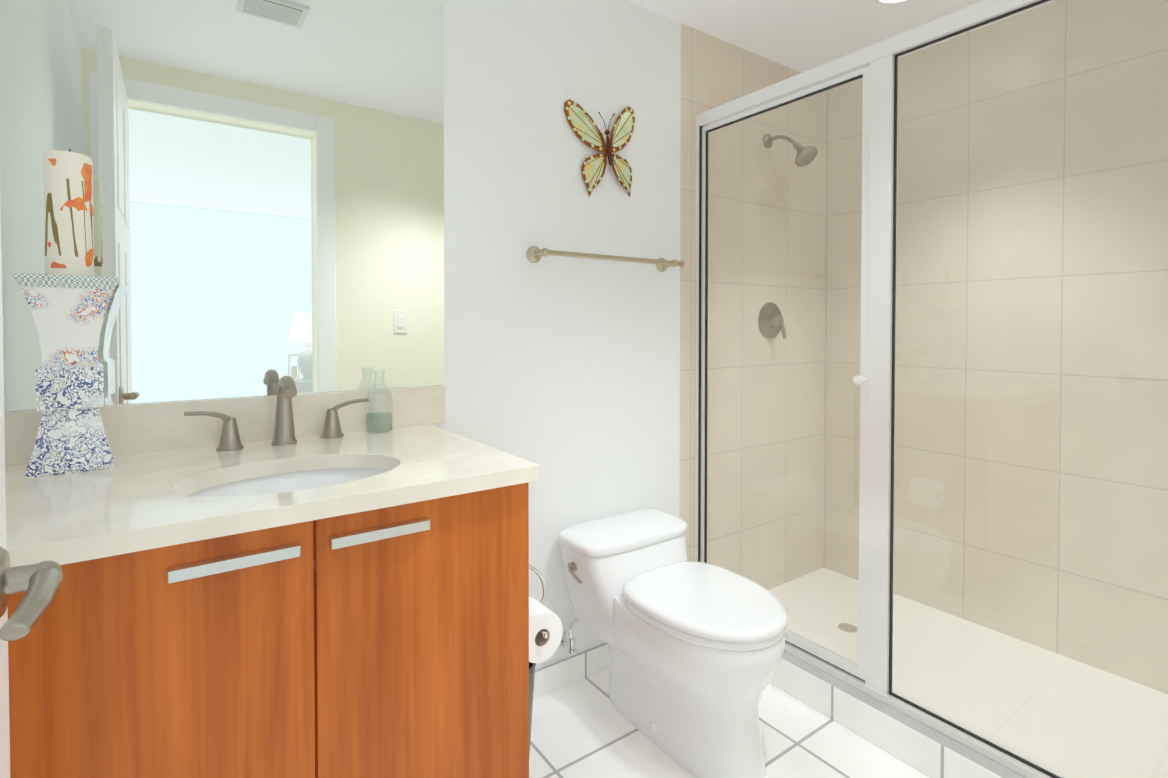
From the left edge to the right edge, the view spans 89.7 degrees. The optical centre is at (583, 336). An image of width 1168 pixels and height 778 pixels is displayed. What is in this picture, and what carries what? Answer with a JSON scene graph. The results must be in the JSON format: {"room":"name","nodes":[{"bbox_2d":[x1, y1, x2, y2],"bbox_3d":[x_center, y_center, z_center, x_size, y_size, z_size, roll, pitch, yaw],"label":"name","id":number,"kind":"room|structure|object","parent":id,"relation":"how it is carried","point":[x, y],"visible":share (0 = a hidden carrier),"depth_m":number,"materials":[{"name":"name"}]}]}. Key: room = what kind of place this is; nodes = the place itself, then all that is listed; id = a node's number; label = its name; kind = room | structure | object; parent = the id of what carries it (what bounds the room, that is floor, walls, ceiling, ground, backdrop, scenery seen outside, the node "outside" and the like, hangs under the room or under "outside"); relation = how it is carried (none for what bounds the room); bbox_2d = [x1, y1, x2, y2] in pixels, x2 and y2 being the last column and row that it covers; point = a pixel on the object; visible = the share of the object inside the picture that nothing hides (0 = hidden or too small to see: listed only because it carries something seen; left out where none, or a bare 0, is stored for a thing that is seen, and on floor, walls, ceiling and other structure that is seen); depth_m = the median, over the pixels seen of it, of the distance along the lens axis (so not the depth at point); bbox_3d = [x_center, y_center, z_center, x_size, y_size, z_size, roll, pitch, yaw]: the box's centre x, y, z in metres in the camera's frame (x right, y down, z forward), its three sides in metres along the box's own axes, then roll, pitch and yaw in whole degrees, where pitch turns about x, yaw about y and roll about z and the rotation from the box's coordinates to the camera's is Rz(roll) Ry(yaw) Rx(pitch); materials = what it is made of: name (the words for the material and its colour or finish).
{"room":"bathroom","nodes":[
{"label":"bathroom","id":0,"kind":"room"},
{"bbox_2d":[6,0,826,669],"bbox_3d":[-0.035,-0.011,1.987,2.993,2.307,0.100,-1,1,-35],"label":"wall","id":1,"kind":"structure","parent":0,"point":[562,372],"depth_m":2.05,"materials":[{"name":"white paint"}]},
{"bbox_2d":[0,0,444,411],"bbox_3d":[-0.769,-0.472,1.393,0.913,1.230,0.005,-1,1,-35],"label":"mirror","id":2,"kind":"object","parent":1,"relation":"attached to","point":[268,194],"visible":1,"depth_m":1.37,"materials":[{"name":"silver mirror"}]},
{"bbox_2d":[558,618,579,653],"bbox_3d":[-0.045,0.959,1.868,0.064,0.106,0.090,-1,1,-35],"label":"shutoff valve","id":3,"kind":"object","parent":1,"relation":"attached to","point":[570,645],"visible":0.88,"depth_m":1.85,"materials":[{"name":"silver metal"}]},
{"bbox_2d":[533,643,609,698],"bbox_3d":[-0.026,1.100,1.945,0.957,0.086,0.009,-1,1,-35],"label":"baseboard","id":4,"kind":"structure","parent":1,"relation":"attached to","point":[565,672],"depth_m":1.92,"materials":[{"name":"tile"}]},
{"bbox_2d":[564,99,634,196],"bbox_3d":[0.066,-0.629,1.961,0.296,0.336,0.034,-1,1,-35],"label":"art","id":5,"kind":"object","parent":1,"relation":"attached to","point":[584,127],"visible":0.98,"depth_m":1.95,"materials":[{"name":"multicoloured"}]},
{"bbox_2d":[526,246,684,271],"bbox_3d":[0.086,-0.257,1.956,0.628,0.052,0.082,-1,1,-35],"label":"towel rail","id":6,"kind":"object","parent":1,"relation":"attached to","point":[534,254],"visible":1,"depth_m":1.89,"materials":[{"name":"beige metal"}]},
{"bbox_2d":[758,302,785,338],"bbox_3d":[0.817,-0.066,2.487,0.156,0.156,0.065,-1,1,-35],"label":"shower valve","id":7,"kind":"object","parent":1,"relation":"attached to","point":[776,318],"depth_m":2.48,"materials":[{"name":"silver metal"}]},
{"bbox_2d":[763,134,817,166],"bbox_3d":[0.844,-0.769,2.396,0.094,0.173,0.226,-1,1,-35],"label":"shower head","id":8,"kind":"object","parent":1,"relation":"attached to","point":[807,159],"depth_m":2.35},
{"bbox_2d":[770,650,1025,777],"bbox_3d":[0.891,1.096,1.643,0.120,0.105,1.561,-1,1,-35],"label":"shower curb","id":9,"kind":"structure","parent":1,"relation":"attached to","point":[930,752],"depth_m":1.63,"materials":[{"name":"tile"}]},
{"bbox_2d":[695,0,1167,777],"bbox_3d":[0.882,0.106,1.621,0.074,1.874,1.558,-1,1,-35],"label":"shower enclosure","id":10,"kind":"object","parent":9,"relation":"on","point":[875,66],"visible":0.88,"depth_m":1.67,"materials":[{"name":"clear glass"}]},
{"bbox_2d":[529,668,929,777],"bbox_3d":[0.729,1.211,0.930,2.993,0.100,2.742,-1,1,-35],"label":"floor","id":11,"kind":"structure","parent":0,"point":[583,728],"depth_m":1.65,"materials":[{"name":"tile"}]},
{"bbox_2d":[4,385,539,777],"bbox_3d":[-0.596,0.652,1.163,0.908,1.009,0.610,-1,1,-35],"label":"bathroom vanity","id":12,"kind":"object","parent":11,"relation":"on","point":[353,602],"visible":1,"depth_m":0.96,"materials":[{"name":"brown wood"}]},
{"bbox_2d":[13,273,118,477],"bbox_3d":[-0.982,0.070,1.125,0.144,0.364,0.144,-1,1,-39],"label":"vase","id":13,"kind":"object","parent":12,"relation":"on","point":[68,312],"visible":1,"depth_m":1.08,"materials":[{"name":"ceramic"}]},
{"bbox_2d":[43,149,93,275],"bbox_3d":[-0.982,-0.235,1.119,0.071,0.244,0.071,-1,1,-35],"label":"candle","id":14,"kind":"object","parent":13,"relation":"on","point":[68,215],"visible":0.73,"depth_m":1.09,"materials":[{"name":"wax"}]},
{"bbox_2d":[184,376,368,450],"bbox_3d":[-0.678,0.168,1.335,0.384,0.159,0.145,-1,1,-35],"label":"faucet","id":15,"kind":"object","parent":12,"relation":"on","point":[284,434],"visible":1,"depth_m":1.34,"materials":[{"name":"silver metal"}]},
{"bbox_2d":[366,370,392,432],"bbox_3d":[-0.526,0.166,1.508,0.066,0.158,0.066,-1,1,-35],"label":"soap bottle","id":16,"kind":"object","parent":12,"relation":"on","point":[385,429],"visible":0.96,"depth_m":1.51,"materials":[{"name":"clear glass"}]},
{"bbox_2d":[529,564,547,637],"bbox_3d":[-0.143,0.609,1.386,0.197,0.156,0.162,-1,1,-35],"label":"toilet paper holder","id":17,"kind":"object","parent":12,"relation":"attached to","point":[542,600],"visible":0.4,"depth_m":1.48,"materials":[{"name":"silver metal"}]},
{"bbox_2d":[529,597,562,662],"bbox_3d":[-0.124,0.692,1.388,0.114,0.114,0.100,-1,1,-35],"label":"toilet paper roll","id":18,"kind":"object","parent":17,"relation":"hanging from","point":[548,621],"visible":0.46,"depth_m":1.36,"materials":[{"name":"white paper"}]},
{"bbox_2d":[529,662,535,755],"bbox_3d":[-0.240,1.012,1.587,0.224,0.274,0.224,-1,1,-35],"label":"waste bin","id":19,"kind":"object","parent":11,"relation":"on","point":[531,675],"visible":0.08,"depth_m":1.56,"materials":[{"name":"silver metal"}]},
{"bbox_2d":[558,509,787,777],"bbox_3d":[0.260,0.883,1.715,0.453,0.528,0.693,-1,1,-35],"label":"toilet","id":20,"kind":"object","parent":11,"relation":"on","point":[696,649],"visible":1,"depth_m":1.58,"materials":[{"name":"white ceramic"}]},
{"bbox_2d":[769,568,1167,777],"bbox_3d":[1.262,1.125,1.908,0.791,0.038,1.562,-1,1,-35],"label":"pan","id":21,"kind":"object","parent":11,"relation":"on","point":[957,685],"depth_m":1.85,"materials":[{"name":"white"}]},
{"bbox_2d":[627,0,982,72],"bbox_3d":[0.451,-1.203,1.281,2.993,0.100,1.782,-1,1,-35],"label":"ceiling","id":22,"kind":"structure","parent":0,"point":[801,36],"depth_m":2.18,"materials":[{"name":"white paint"}]},
{"bbox_2d":[873,0,907,3],"bbox_3d":[1.059,-1.159,1.969,0.170,0.010,0.170,-1,1,-35],"label":"recessed light","id":23,"kind":"object","parent":22,"relation":"in","point":[888,1],"visible":1,"depth_m":2.03,"materials":[{"name":"white"}]},
{"bbox_2d":[824,0,1167,693],"bbox_3d":[1.660,-0.013,2.097,0.100,2.307,1.682,-1,1,-35],"label":"wall","id":24,"kind":"structure","parent":0,"point":[1070,322],"depth_m":2.11,"materials":[{"name":"tile"}]},
{"bbox_3d":[0.522,0.017,0.333,1.987,2.307,0.120,-1,1,-35],"label":"wall","id":25,"kind":"structure","parent":0,"visible":0},
{"bbox_2d":[0,192,62,777],"bbox_3d":[-0.366,0.110,0.256,0.143,2.100,0.765,-1,1,-35],"label":"entry door","id":26,"kind":"structure","parent":25,"relation":"in","point":[40,583],"depth_m":0.53,"materials":[{"name":"white"}]}
]}

